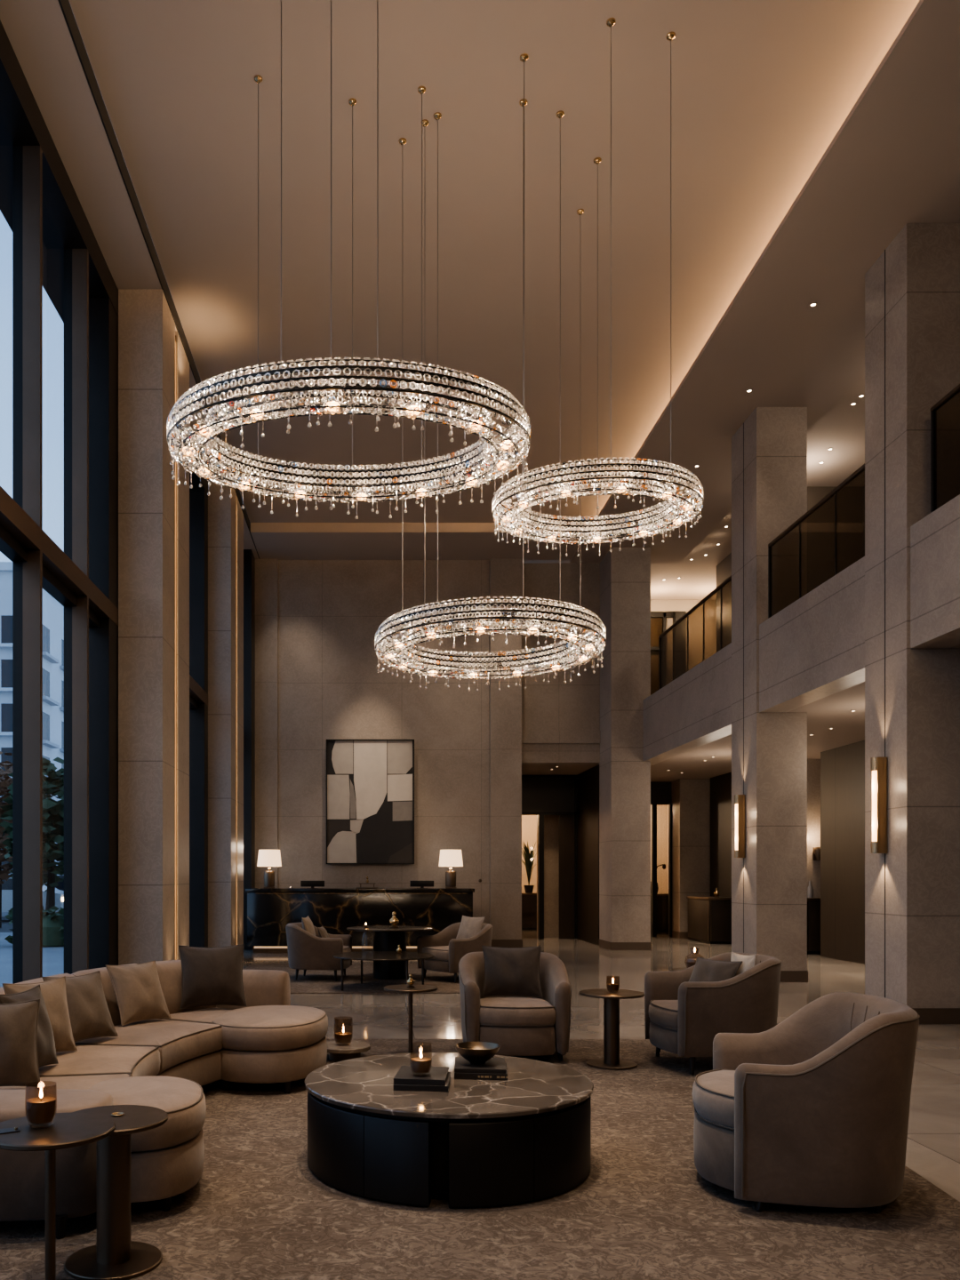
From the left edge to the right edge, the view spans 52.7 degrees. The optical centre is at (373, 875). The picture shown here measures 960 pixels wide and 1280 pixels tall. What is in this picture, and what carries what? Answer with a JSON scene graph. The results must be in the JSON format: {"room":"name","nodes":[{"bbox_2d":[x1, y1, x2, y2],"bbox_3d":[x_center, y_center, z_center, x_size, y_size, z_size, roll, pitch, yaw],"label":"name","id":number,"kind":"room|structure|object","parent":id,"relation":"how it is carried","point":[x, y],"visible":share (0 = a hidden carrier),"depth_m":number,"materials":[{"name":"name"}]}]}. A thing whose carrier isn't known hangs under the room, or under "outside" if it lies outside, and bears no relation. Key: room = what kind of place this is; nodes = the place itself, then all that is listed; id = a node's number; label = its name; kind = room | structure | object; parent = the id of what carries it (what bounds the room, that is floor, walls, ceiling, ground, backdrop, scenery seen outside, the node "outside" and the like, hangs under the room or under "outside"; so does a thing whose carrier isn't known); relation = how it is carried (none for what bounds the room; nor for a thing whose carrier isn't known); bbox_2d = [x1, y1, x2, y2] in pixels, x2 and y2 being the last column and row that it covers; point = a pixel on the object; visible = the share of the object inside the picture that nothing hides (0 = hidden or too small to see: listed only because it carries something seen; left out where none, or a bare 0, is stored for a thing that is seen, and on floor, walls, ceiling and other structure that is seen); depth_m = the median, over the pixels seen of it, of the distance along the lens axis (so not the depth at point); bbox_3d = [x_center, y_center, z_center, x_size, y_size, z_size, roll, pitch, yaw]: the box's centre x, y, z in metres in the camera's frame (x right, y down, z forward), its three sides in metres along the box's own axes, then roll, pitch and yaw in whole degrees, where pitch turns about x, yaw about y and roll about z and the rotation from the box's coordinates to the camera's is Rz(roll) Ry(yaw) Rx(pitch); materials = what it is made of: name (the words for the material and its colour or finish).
{"room":"hotel lobby","nodes":[
{"label":"hotel lobby","id":0,"kind":"room"},
{"bbox_2d":[118,288,189,965],"bbox_3d":[-2.443,-2.375,10.800,0.466,7.550,1.460,0,0,0],"label":"pier","id":1,"kind":"object","parent":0,"point":[147,332],"visible":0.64,"depth_m":10.07,"materials":[{"name":"stone"}]},
{"bbox_2d":[175,335,176,959],"bbox_3d":[-2.247,-2.365,10.786,0.044,7.470,0.132,0,0,0],"label":"light strip","id":2,"kind":"object","parent":1,"relation":"attached to","point":[175,335],"visible":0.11,"depth_m":10.85,"materials":[{"name":"white"}]},
{"bbox_2d":[189,439,207,947],"bbox_3d":[-2.680,-2.374,13.215,0.240,7.549,3.350,0,0,0],"label":"window","id":3,"kind":"structure","parent":1,"relation":"attached to","point":[198,486],"depth_m":14.57,"materials":[{"name":"black glass"}]},
{"bbox_2d":[208,479,243,958],"bbox_3d":[-2.405,-2.375,15.625,0.390,7.550,1.450,0,0,0],"label":"pier","id":4,"kind":"object","parent":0,"point":[225,513],"visible":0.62,"depth_m":14.90,"materials":[{"name":"stone"}]},
{"bbox_2d":[255,558,600,939],"bbox_3d":[0.730,-2.460,18.910,7.460,7.720,0.580,0,0,0],"label":"wall","id":5,"kind":"structure","parent":0,"point":[320,676],"depth_m":18.70,"materials":[{"name":"stone"}]},
{"bbox_2d":[326,739,414,863],"bbox_3d":[-0.062,-1.425,18.610,1.705,2.410,0.160,0,0,0],"label":"abstract painting","id":6,"kind":"object","parent":5,"relation":"attached to","point":[370,783],"visible":1,"depth_m":18.56,"materials":[{"name":"multicoloured paint"}]},
{"bbox_2d":[0,0,959,599],"bbox_3d":[3.550,-6.470,12.500,11.500,0.300,35.000,0,0,0],"label":"ceiling","id":7,"kind":"structure","parent":0,"point":[761,90],"depth_m":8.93,"materials":[{"name":"paint"}]},
{"bbox_2d":[57,0,259,558],"bbox_3d":[-2.207,-6.232,6.850,0.014,0.173,23.700,0,0,0],"label":"trim","id":8,"kind":"structure","parent":7,"relation":"attached to","point":[65,5],"depth_m":8.72,"materials":[{"name":"black"}]},
{"bbox_2d":[167,0,530,502],"bbox_3d":[-0.170,-4.499,6.800,2.564,3.642,2.237,0,0,0],"label":"ring chandelier","id":9,"kind":"object","parent":7,"relation":"hanging from","point":[507,444],"visible":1,"depth_m":6.27,"materials":[{"name":"clear glass"}]},
{"bbox_2d":[375,98,605,679],"bbox_3d":[1.057,-4.100,8.800,2.092,4.440,2.092,0,0,41],"label":"ring chandelier","id":10,"kind":"object","parent":7,"relation":"hanging from","point":[560,114],"visible":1,"depth_m":8.11,"materials":[{"name":"clear glass"}]},
{"bbox_2d":[492,17,703,543],"bbox_3d":[1.806,-4.534,7.800,1.737,3.572,1.578,0,0,0],"label":"ring chandelier","id":11,"kind":"object","parent":7,"relation":"hanging from","point":[610,22],"visible":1,"depth_m":7.45,"materials":[{"name":"clear glass"}]},
{"bbox_2d":[521,763,599,775],"bbox_3d":[4.010,-2.310,23.100,2.820,0.180,7.800,0,0,0],"label":"ceiling","id":12,"kind":"structure","parent":0,"point":[526,769],"depth_m":20.07,"materials":[{"name":"paint"}]},
{"bbox_2d":[521,804,668,893],"bbox_3d":[5.950,-0.550,27.100,6.700,3.900,0.200,0,0,0],"label":"wall","id":13,"kind":"structure","parent":0,"point":[529,822],"depth_m":27.00,"materials":[{"name":"beige paint"}]},
{"bbox_2d":[242,929,959,1201],"bbox_3d":[3.175,1.460,12.500,12.250,0.120,35.000,0,0,0],"label":"floor","id":14,"kind":"structure","parent":0,"point":[932,1152],"depth_m":9.98,"materials":[{"name":"stone"}]},
{"bbox_2d":[242,963,460,993],"bbox_3d":[0.115,1.393,13.275,4.430,0.012,3.850,0,0,0],"label":"rug","id":15,"kind":"object","parent":14,"relation":"on","point":[315,981],"visible":0.23,"depth_m":12.75,"materials":[{"name":"carpet"}]},
{"bbox_2d":[285,922,351,981],"bbox_3d":[-0.743,1.016,12.956,0.868,0.738,0.884,0,0,8],"label":"armchair","id":16,"kind":"object","parent":15,"relation":"on","point":[306,950],"visible":0.86,"depth_m":12.56,"materials":[{"name":"beige fabric"}]},
{"bbox_2d":[332,951,434,990],"bbox_3d":[0.125,1.183,11.850,1.260,0.406,1.260,0,0,0],"label":"side table","id":17,"kind":"object","parent":15,"relation":"on","point":[363,956],"visible":0.94,"depth_m":11.70,"materials":[{"name":"brown metal"}]},
{"bbox_2d":[346,925,432,979],"bbox_3d":[0.220,1.046,13.000,1.170,0.680,1.170,0,0,0],"label":"table","id":18,"kind":"object","parent":15,"relation":"on","point":[385,938],"visible":0.87,"depth_m":12.80,"materials":[{"name":"brown metal"}]},
{"bbox_2d":[416,922,492,982],"bbox_3d":[1.137,1.016,12.873,0.868,0.738,0.884,0,0,-32],"label":"armchair","id":19,"kind":"object","parent":15,"relation":"on","point":[448,950],"visible":0.72,"depth_m":12.57,"materials":[{"name":"beige fabric"}]},
{"bbox_2d":[421,945,448,960],"bbox_3d":[1.072,1.028,12.833,0.713,0.167,0.624,0,0,-32],"label":"seat cushion","id":20,"kind":"object","parent":19,"relation":"on","point":[441,953],"depth_m":12.60,"materials":[{"name":"beige fabric"}]},
{"bbox_2d":[456,915,485,938],"bbox_3d":[1.299,0.748,12.975,0.186,0.400,0.506,0,0,-32],"label":"throw pillow","id":21,"kind":"object","parent":19,"relation":"on","point":[469,927],"visible":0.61,"depth_m":12.90,"materials":[{"name":"beige fabric"}]},
{"bbox_2d":[245,888,474,952],"bbox_3d":[-0.240,0.818,17.630,4.120,1.165,0.840,0,0,0],"label":"reception desk","id":22,"kind":"object","parent":14,"relation":"on","point":[335,909],"visible":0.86,"depth_m":17.25,"materials":[{"name":"black stone"}]},
{"bbox_2d":[256,849,281,888],"bbox_3d":[-1.885,-0.116,17.420,0.444,0.700,0.444,0,0,0],"label":"table lamp","id":23,"kind":"object","parent":22,"relation":"on","point":[266,858],"visible":1,"depth_m":17.29,"materials":[{"name":"white fabric"}]},
{"bbox_2d":[245,888,474,892],"bbox_3d":[-0.240,0.268,17.630,4.120,0.065,0.840,0,0,0],"label":"countertop","id":24,"kind":"structure","parent":22,"relation":"on","point":[249,890],"depth_m":17.21,"materials":[{"name":"black stone"}]},
{"bbox_2d":[438,849,463,888],"bbox_3d":[1.405,-0.116,17.420,0.444,0.700,0.444,0,0,0],"label":"table lamp","id":25,"kind":"object","parent":22,"relation":"on","point":[448,858],"visible":1,"depth_m":17.29,"materials":[{"name":"white fabric"}]},
{"bbox_2d":[0,1038,959,1279],"bbox_3d":[0.185,1.393,5.100,5.470,0.012,6.200,0,0,0],"label":"area rug","id":26,"kind":"object","parent":14,"relation":"on","point":[257,1210],"visible":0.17,"depth_m":3.81,"materials":[{"name":"carpet"}]},
{"bbox_2d":[0,1112,115,1279],"bbox_3d":[-1.050,1.103,3.120,0.410,0.566,0.410,0,0,0],"label":"side table","id":27,"kind":"object","parent":26,"relation":"on","point":[66,1130],"visible":0.93,"depth_m":3.10,"materials":[{"name":"brown metal"}]},
{"bbox_2d":[24,1087,56,1127],"bbox_3d":[-1.090,0.752,3.150,0.100,0.135,0.100,0,0,0],"label":"candle","id":28,"kind":"object","parent":27,"relation":"on","point":[39,1109],"visible":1,"depth_m":3.12,"materials":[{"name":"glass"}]},
{"bbox_2d":[64,1104,167,1279],"bbox_3d":[-0.930,1.126,3.440,0.380,0.520,0.380,0,0,0],"label":"side table","id":29,"kind":"object","parent":26,"relation":"on","point":[114,1256],"visible":0.77,"depth_m":3.39,"materials":[{"name":"brown metal"}]},
{"bbox_2d":[0,960,327,1239],"bbox_3d":[-1.300,0.994,5.461,1.588,0.785,3.862,0,0,10],"label":"curved sofa","id":30,"kind":"object","parent":26,"relation":"on","point":[164,1064],"visible":0.72,"depth_m":4.83,"materials":[{"name":"beige fabric"}]},
{"bbox_2d":[0,999,40,1087],"bbox_3d":[-1.641,0.739,4.177,0.366,0.382,0.178,0,0,-22],"label":"throw pillow","id":31,"kind":"object","parent":30,"relation":"on","point":[19,1062],"visible":1,"depth_m":4.17,"materials":[{"name":"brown fabric"}]},
{"bbox_2d":[0,984,58,1067],"bbox_3d":[-1.649,0.741,4.592,0.176,0.394,0.410,0,0,6],"label":"throw pillow","id":32,"kind":"object","parent":30,"relation":"on","point":[46,1050],"visible":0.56,"depth_m":4.61,"materials":[{"name":"brown fabric"}]},
{"bbox_2d":[2,976,77,1052],"bbox_3d":[-1.724,0.739,4.978,0.174,0.397,0.410,0,0,28],"label":"throw pillow","id":33,"kind":"object","parent":30,"relation":"on","point":[53,992],"visible":0.54,"depth_m":5.01,"materials":[{"name":"beige fabric"}]},
{"bbox_2d":[0,1088,113,1122],"bbox_3d":[-1.620,0.933,3.835,1.126,0.117,0.429,0,0,0],"label":"cushion","id":34,"kind":"object","parent":30,"relation":"on","point":[12,1102],"depth_m":3.80,"materials":[{"name":"beige fabric"}]},
{"bbox_2d":[0,1073,131,1089],"bbox_3d":[-1.411,1.030,4.314,0.682,0.183,0.678,0,0,-18],"label":"seat cushion","id":35,"kind":"object","parent":30,"relation":"on","point":[48,1081],"depth_m":4.35,"materials":[{"name":"beige fabric"}]},
{"bbox_2d":[41,970,118,1041],"bbox_3d":[-1.665,0.750,5.468,0.198,0.374,0.416,0,0,29],"label":"throw pillow","id":36,"kind":"object","parent":30,"relation":"on","point":[90,1017],"visible":0.66,"depth_m":5.44,"materials":[{"name":"grey fabric"}]},
{"bbox_2d":[38,1044,160,1076],"bbox_3d":[-1.520,1.030,5.013,0.708,0.183,0.933,0,0,0],"label":"seat cushion","id":37,"kind":"object","parent":30,"relation":"on","point":[89,1060],"depth_m":4.96,"materials":[{"name":"beige fabric"}]},
{"bbox_2d":[105,960,171,1026],"bbox_3d":[-1.507,0.750,6.179,0.200,0.374,0.406,0,0,36],"label":"throw pillow","id":38,"kind":"object","parent":30,"relation":"on","point":[140,996],"visible":1,"depth_m":6.10,"materials":[{"name":"beige fabric"}]},
{"bbox_2d":[88,1075,206,1151],"bbox_3d":[-1.030,1.018,4.200,0.605,0.188,0.779,0,0,0],"label":"seat cushion","id":39,"kind":"object","parent":30,"relation":"on","point":[183,1100],"depth_m":4.02,"materials":[{"name":"beige fabric"}]},
{"bbox_2d":[74,1018,223,1073],"bbox_3d":[-1.396,1.030,5.896,0.703,0.183,1.047,0,0,18],"label":"seat cushion","id":40,"kind":"object","parent":30,"relation":"on","point":[180,1043],"depth_m":5.81,"materials":[{"name":"beige fabric"}]},
{"bbox_2d":[169,1007,231,1022],"bbox_3d":[-1.073,1.030,6.574,0.679,0.183,0.629,0,0,35],"label":"seat cushion","id":41,"kind":"object","parent":30,"relation":"on","point":[192,1014],"depth_m":6.49,"materials":[{"name":"beige fabric"}]},
{"bbox_2d":[178,944,246,1008],"bbox_3d":[-1.133,0.709,6.770,0.473,0.438,0.195,0,0,-12],"label":"throw pillow","id":42,"kind":"object","parent":30,"relation":"on","point":[211,976],"visible":1,"depth_m":6.71,"materials":[{"name":"brown fabric"}]},
{"bbox_2d":[213,1005,327,1051],"bbox_3d":[-0.700,1.013,6.530,0.774,0.197,1.008,0,0,0],"label":"cushion","id":43,"kind":"object","parent":30,"relation":"on","point":[260,1028],"depth_m":6.14,"materials":[{"name":"beige fabric"}]},
{"bbox_2d":[326,1040,370,1061],"bbox_3d":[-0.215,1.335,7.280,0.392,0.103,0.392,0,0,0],"label":"table","id":44,"kind":"object","parent":26,"relation":"on","point":[338,1052],"visible":0.73,"depth_m":7.17,"materials":[{"name":"brown wood"}]},
{"bbox_2d":[384,984,437,1053],"bbox_3d":[0.285,1.121,7.350,0.410,0.532,0.410,0,0,0],"label":"side table","id":45,"kind":"object","parent":26,"relation":"on","point":[402,988],"visible":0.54,"depth_m":7.33,"materials":[{"name":"brown metal"}]},
{"bbox_2d":[304,1052,593,1207],"bbox_3d":[0.360,1.185,4.660,1.384,0.403,1.384,0,0,0],"label":"coffee table","id":46,"kind":"object","parent":26,"relation":"on","point":[525,1137],"visible":0.91,"depth_m":4.11,"materials":[{"name":"brown stone"}]},
{"bbox_2d":[393,1072,450,1091],"bbox_3d":[0.235,0.970,4.530,0.250,0.026,0.310,0,0,7],"label":"book","id":47,"kind":"object","parent":46,"relation":"on","point":[396,1087],"visible":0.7,"depth_m":4.38,"materials":[{"name":"brown paper"}]},
{"bbox_2d":[393,1065,449,1085],"bbox_3d":[0.232,0.944,4.535,0.235,0.026,0.300,0,0,9],"label":"book","id":48,"kind":"object","parent":47,"relation":"on","point":[437,1076],"visible":0.96,"depth_m":4.44,"materials":[{"name":"brown paper"}]},
{"bbox_2d":[454,1062,507,1079],"bbox_3d":[0.536,0.968,4.769,0.257,0.030,0.301,0,0,7],"label":"book","id":49,"kind":"object","parent":46,"relation":"on","point":[457,1076],"visible":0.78,"depth_m":4.62,"materials":[{"name":"brown paper"}]},
{"bbox_2d":[454,1056,506,1073],"bbox_3d":[0.530,0.943,4.775,0.250,0.020,0.295,0,0,6],"label":"book","id":50,"kind":"object","parent":49,"relation":"on","point":[461,1065],"visible":0.94,"depth_m":4.67,"materials":[{"name":"brown paper"}]},
{"bbox_2d":[454,1041,500,1063],"bbox_3d":[0.518,0.888,4.775,0.228,0.087,0.228,0,0,0],"label":"bowl","id":51,"kind":"object","parent":50,"relation":"on","point":[476,1052],"visible":1,"depth_m":4.72,"materials":[{"name":"brown metal"}]},
{"bbox_2d":[458,952,571,1061],"bbox_3d":[1.081,1.002,7.450,0.840,0.770,0.843,0,0,2],"label":"armchair","id":52,"kind":"object","parent":26,"relation":"on","point":[522,1025],"visible":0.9,"depth_m":7.09,"materials":[{"name":"beige fabric"}]},
{"bbox_2d":[481,945,542,997],"bbox_3d":[1.089,0.751,7.539,0.473,0.394,0.183,0,0,0],"label":"throw pillow","id":53,"kind":"object","parent":52,"relation":"on","point":[508,971],"visible":1,"depth_m":7.49,"materials":[{"name":"brown fabric"}]},
{"bbox_2d":[479,996,555,1025],"bbox_3d":[1.079,1.028,7.377,0.574,0.167,0.693,0,0,2],"label":"seat cushion","id":54,"kind":"object","parent":52,"relation":"on","point":[493,1011],"depth_m":7.07,"materials":[{"name":"beige fabric"}]},
{"bbox_2d":[579,988,644,1070],"bbox_3d":[1.745,1.121,7.030,0.464,0.532,0.464,0,0,0],"label":"side table","id":55,"kind":"object","parent":26,"relation":"on","point":[611,1060],"visible":0.98,"depth_m":6.98,"materials":[{"name":"brown metal"}]},
{"bbox_2d":[644,952,781,1074],"bbox_3d":[2.491,0.986,7.032,0.890,0.798,0.876,0,0,-3],"label":"armchair","id":56,"kind":"object","parent":26,"relation":"on","point":[683,1018],"visible":0.88,"depth_m":6.64,"materials":[{"name":"beige fabric"}]},
{"bbox_2d":[648,1000,678,1029],"bbox_3d":[2.417,1.008,7.028,0.733,0.167,0.604,0,0,-3],"label":"seat cushion","id":57,"kind":"object","parent":56,"relation":"on","point":[663,1014],"depth_m":6.92,"materials":[{"name":"beige fabric"}]},
{"bbox_2d":[688,956,742,982],"bbox_3d":[2.494,0.771,7.094,0.184,0.305,0.448,0,0,-26],"label":"throw pillow","id":58,"kind":"object","parent":56,"relation":"on","point":[705,970],"visible":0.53,"depth_m":7.05,"materials":[{"name":"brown fabric"}]},
{"bbox_2d":[691,992,919,1213],"bbox_3d":[1.891,0.969,4.263,0.903,0.836,0.937,0,0,13],"label":"armchair","id":59,"kind":"object","parent":26,"relation":"on","point":[811,1108],"visible":1,"depth_m":3.88,"materials":[{"name":"beige fabric"}]},
{"bbox_2d":[691,1069,735,1127],"bbox_3d":[1.809,0.993,4.282,0.732,0.167,0.644,0,0,13],"label":"seat cushion","id":60,"kind":"object","parent":59,"relation":"on","point":[713,1092],"depth_m":4.19,"materials":[{"name":"beige fabric"}]},
{"bbox_2d":[521,892,536,929],"bbox_3d":[4.135,0.925,24.835,0.930,0.950,0.530,0,0,0],"label":"console table","id":61,"kind":"object","parent":14,"relation":"on","point":[529,900],"visible":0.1,"depth_m":24.60,"materials":[{"name":"brown wood"}]},
{"bbox_2d":[536,815,559,936],"bbox_3d":[4.100,-0.410,22.100,0.600,3.620,0.400,0,0,0],"label":"pier","id":62,"kind":"object","parent":14,"relation":"on","point":[551,822],"visible":0.29,"depth_m":21.90,"materials":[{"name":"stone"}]},
{"bbox_2d":[577,764,599,945],"bbox_3d":[4.600,-0.410,20.200,0.200,3.620,2.000,0,0,0],"label":"panelling","id":63,"kind":"object","parent":14,"relation":"on","point":[588,780],"visible":0.71,"depth_m":20.04,"materials":[{"name":"brown wood"}]},
{"bbox_2d":[521,775,577,938],"bbox_3d":[3.700,-0.410,21.210,1.600,3.620,0.120,0,0,0],"label":"door","id":64,"kind":"structure","parent":63,"relation":"attached to","point":[541,795],"depth_m":21.20,"materials":[{"name":"black wood"}]},
{"bbox_2d":[650,893,668,932],"bbox_3d":[6.810,0.925,23.835,1.580,0.950,0.530,0,0,0],"label":"cabinet","id":65,"kind":"object","parent":14,"relation":"on","point":[662,899],"visible":0.05,"depth_m":23.60,"materials":[{"name":"brown wood"}]},
{"bbox_2d":[686,896,731,943],"bbox_3d":[7.095,0.925,20.260,0.530,0.950,1.380,0,0,0],"label":"console table","id":66,"kind":"object","parent":14,"relation":"on","point":[709,917],"visible":0.8,"depth_m":19.62,"materials":[{"name":"brown wood"}]},
{"bbox_2d":[807,897,820,954],"bbox_3d":[7.885,0.900,17.235,0.510,1.000,0.530,0,0,0],"label":"console table","id":67,"kind":"object","parent":14,"relation":"on","point":[813,904],"visible":0.32,"depth_m":17.00,"materials":[{"name":"black wood"}]},
{"bbox_2d":[820,739,864,964],"bbox_3d":[7.850,-0.370,7.320,0.200,3.540,18.640,0,0,0],"label":"panelling","id":68,"kind":"object","parent":14,"relation":"on","point":[842,768],"visible":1,"depth_m":15.87,"materials":[{"name":"brown wood"}]},
{"bbox_2d":[598,547,651,950],"bbox_3d":[4.830,-2.375,18.475,0.764,7.550,0.974,0,0,0],"label":"column","id":69,"kind":"structure","parent":0,"point":[625,572],"depth_m":18.00,"materials":[{"name":"stone"}]},
{"bbox_2d":[650,600,716,695],"bbox_3d":[6.850,-4.560,22.100,4.900,3.520,0.200,0,0,0],"label":"wall","id":70,"kind":"structure","parent":0,"point":[695,618],"depth_m":22.00,"materials":[{"name":"beige paint"}]},
{"bbox_2d":[650,611,686,687],"bbox_3d":[6.525,-4.410,21.900,1.150,3.220,0.200,0,0,0],"label":"door","id":71,"kind":"structure","parent":70,"relation":"in","point":[680,629],"depth_m":21.80,"materials":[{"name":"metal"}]},
{"bbox_2d":[671,778,710,938],"bbox_3d":[7.210,-0.370,21.600,0.844,3.540,0.624,0,0,0],"label":"column","id":72,"kind":"structure","parent":0,"point":[690,797],"depth_m":21.30,"materials":[{"name":"stone"}]},
{"bbox_2d":[650,781,671,936],"bbox_3d":[6.150,-0.370,21.900,1.460,3.540,0.200,0,0,0],"label":"door","id":73,"kind":"structure","parent":72,"relation":"attached to","point":[660,791],"depth_m":21.90,"materials":[{"name":"brown wood"}]},
{"bbox_2d":[710,772,731,897],"bbox_3d":[7.500,-0.370,19.450,0.200,3.540,3.300,0,0,0],"label":"wall","id":74,"kind":"structure","parent":0,"point":[721,785],"depth_m":20.42,"materials":[{"name":"brown wood"}]},
{"bbox_2d":[731,407,807,982],"bbox_3d":[5.360,-2.375,13.040,0.684,7.550,0.904,0,0,0],"label":"column","id":75,"kind":"structure","parent":0,"point":[775,438],"depth_m":12.60,"materials":[{"name":"stone"}]},
{"bbox_2d":[734,794,745,857],"bbox_3d":[4.962,-0.665,13.020,0.132,0.850,0.117,0,0,0],"label":"wall sconce","id":76,"kind":"object","parent":75,"relation":"attached to","point":[740,800],"visible":1,"depth_m":12.97,"materials":[{"name":"brown metal"}]},
{"bbox_2d":[716,485,864,652],"bbox_3d":[7.550,-4.560,8.800,1.100,3.520,21.600,0,0,0],"label":"wall","id":77,"kind":"structure","parent":0,"point":[851,500],"depth_m":15.60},
{"bbox_2d":[643,494,959,765],"bbox_3d":[5.240,-2.715,8.300,0.360,1.150,20.600,0,0,0],"label":"fascia","id":78,"kind":"structure","parent":0,"point":[812,649],"depth_m":11.03,"materials":[{"name":"stone"}]},
{"bbox_2d":[658,575,731,688],"bbox_3d":[5.170,-3.805,15.400,0.050,1.030,3.800,0,0,0],"label":"glass railing","id":79,"kind":"object","parent":78,"relation":"on","point":[727,580],"visible":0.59,"depth_m":15.68,"materials":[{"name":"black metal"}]},
{"bbox_2d":[743,422,743,952],"bbox_3d":[5.029,-2.450,13.040,0.004,7.400,0.012,0,0,0],"label":"trim","id":80,"kind":"structure","parent":78,"relation":"attached to","point":[743,422],"depth_m":13.03,"materials":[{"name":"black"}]},
{"bbox_2d":[768,463,864,618],"bbox_3d":[5.170,-3.805,11.175,0.050,1.030,2.690,0,0,0],"label":"glass railing","id":81,"kind":"object","parent":78,"relation":"on","point":[860,470],"visible":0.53,"depth_m":11.61,"materials":[{"name":"black metal"}]},
{"bbox_2d":[884,249,885,997],"bbox_3d":[5.029,-2.450,9.435,0.004,7.400,0.012,0,0,0],"label":"trim","id":82,"kind":"structure","parent":78,"relation":"attached to","point":[884,250],"depth_m":9.43,"materials":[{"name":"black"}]},
{"bbox_2d":[930,384,959,512],"bbox_3d":[5.170,-3.805,3.535,0.050,1.030,10.670,0,0,0],"label":"glass railing","id":83,"kind":"object","parent":78,"relation":"on","point":[954,392],"visible":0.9,"depth_m":8.84,"materials":[{"name":"black metal"}]},
{"bbox_2d":[650,644,959,781],"bbox_3d":[7.360,-2.470,12.500,3.880,0.660,29.000,0,0,0],"label":"ceiling","id":84,"kind":"structure","parent":0,"point":[834,711],"depth_m":15.06,"materials":[{"name":"paint"}]},
{"bbox_2d":[807,759,820,897],"bbox_3d":[8.350,-0.370,17.700,1.900,3.540,0.200,0,0,0],"label":"niche","id":85,"kind":"object","parent":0,"point":[813,765],"depth_m":17.60,"materials":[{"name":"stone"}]},
{"bbox_2d":[864,223,959,1023],"bbox_3d":[5.565,-2.375,9.435,1.094,7.550,0.794,0,0,0],"label":"column","id":86,"kind":"structure","parent":0,"point":[923,260],"depth_m":9.05,"materials":[{"name":"stone"}]},
{"bbox_2d":[870,756,887,853],"bbox_3d":[4.962,-0.690,9.440,0.132,0.940,0.117,0,0,0],"label":"wall sconce","id":87,"kind":"object","parent":86,"relation":"attached to","point":[878,765],"visible":1,"depth_m":9.39,"materials":[{"name":"brown metal"}]},
{"bbox_3d":[-2.800,-2.375,-3.500,0.400,7.550,3.000,0,0,0],"label":"wall","id":88,"kind":"structure","parent":0,"visible":0},
{"bbox_2d":[0,19,118,983],"bbox_3d":[-2.800,-2.374,4.150,0.240,7.549,12.300,0,0,0],"label":"window","id":89,"kind":"structure","parent":88,"relation":"in","point":[83,578],"depth_m":8.99,"materials":[{"name":"brown metal"}]},
{"bbox_2d":[0,126,63,322],"bbox_3d":[-3.180,-6.210,8.350,0.480,0.220,20.700,0,0,0],"label":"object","id":90,"kind":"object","parent":89,"relation":"attached to","point":[52,252],"depth_m":9.26,"materials":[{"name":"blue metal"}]},
{"label":"outside","id":91,"kind":"structure","parent":0,"visible":0},
{"bbox_2d":[0,932,63,987],"bbox_3d":[-46.485,1.560,50.000,87.030,0.280,140.000,0,0,0],"label":"street","id":92,"kind":"structure","parent":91,"point":[52,956],"depth_m":16.06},
{"bbox_2d":[0,561,63,875],"bbox_3d":[-27.200,-9.040,67.900,12.200,20.920,16.800,0,0,0],"label":"building","id":93,"kind":"structure","parent":92,"relation":"on","point":[52,610],"depth_m":63.07,"materials":[{"name":"white concrete"}]},
{"bbox_2d":[0,756,63,910],"bbox_3d":[-7.595,-0.674,22.484,2.267,4.198,2.378,0,0,0],"label":"street tree","id":94,"kind":"object","parent":92,"relation":"on","point":[53,784],"visible":0.38,"depth_m":22.20,"materials":[{"name":"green plant"}]},
{"bbox_2d":[4,905,63,946],"bbox_3d":[-6.615,1.042,19.500,1.609,0.865,1.072,0,0,0],"label":"hedge","id":95,"kind":"object","parent":92,"relation":"on","point":[52,922],"visible":0.31,"depth_m":19.11,"materials":[{"name":"green plant"}]},
{"bbox_3d":[-2.740,-2.375,17.480,0.240,7.549,2.240,0,0,0],"label":"window","id":96,"kind":"structure","parent":0,"visible":0},
{"bbox_2d":[243,549,255,950],"bbox_3d":[-2.650,-2.375,18.360,0.700,7.550,0.520,0,0,0],"label":"window","id":97,"kind":"structure","parent":96,"relation":"attached to","point":[249,560],"depth_m":18.10,"materials":[{"name":"brown metal"}]},
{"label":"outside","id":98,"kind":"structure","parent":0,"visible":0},
{"bbox_2d":[0,912,12,932],"bbox_3d":[-46.485,1.415,32.000,87.030,0.007,16.000,0,0,0],"label":"road","id":99,"kind":"structure","parent":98,"point":[5,927],"depth_m":27.48,"materials":[{"name":"grey asphalt"}]},
{"bbox_2d":[0,751,47,927],"bbox_3d":[-10.231,-0.987,25.977,2.874,4.822,2.850,0,0,0],"label":"street tree","id":100,"kind":"object","parent":99,"relation":"on","point":[5,781],"visible":0.2,"depth_m":25.75,"materials":[{"name":"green plant"}]},
{"bbox_2d":[1,877,63,912],"bbox_3d":[-11.580,0.702,30.000,4.240,1.420,1.740,0,0,0],"label":"parked car","id":101,"kind":"object","parent":99,"relation":"on","point":[7,886],"visible":0.14,"depth_m":29.15,"materials":[{"name":"grey paint"}]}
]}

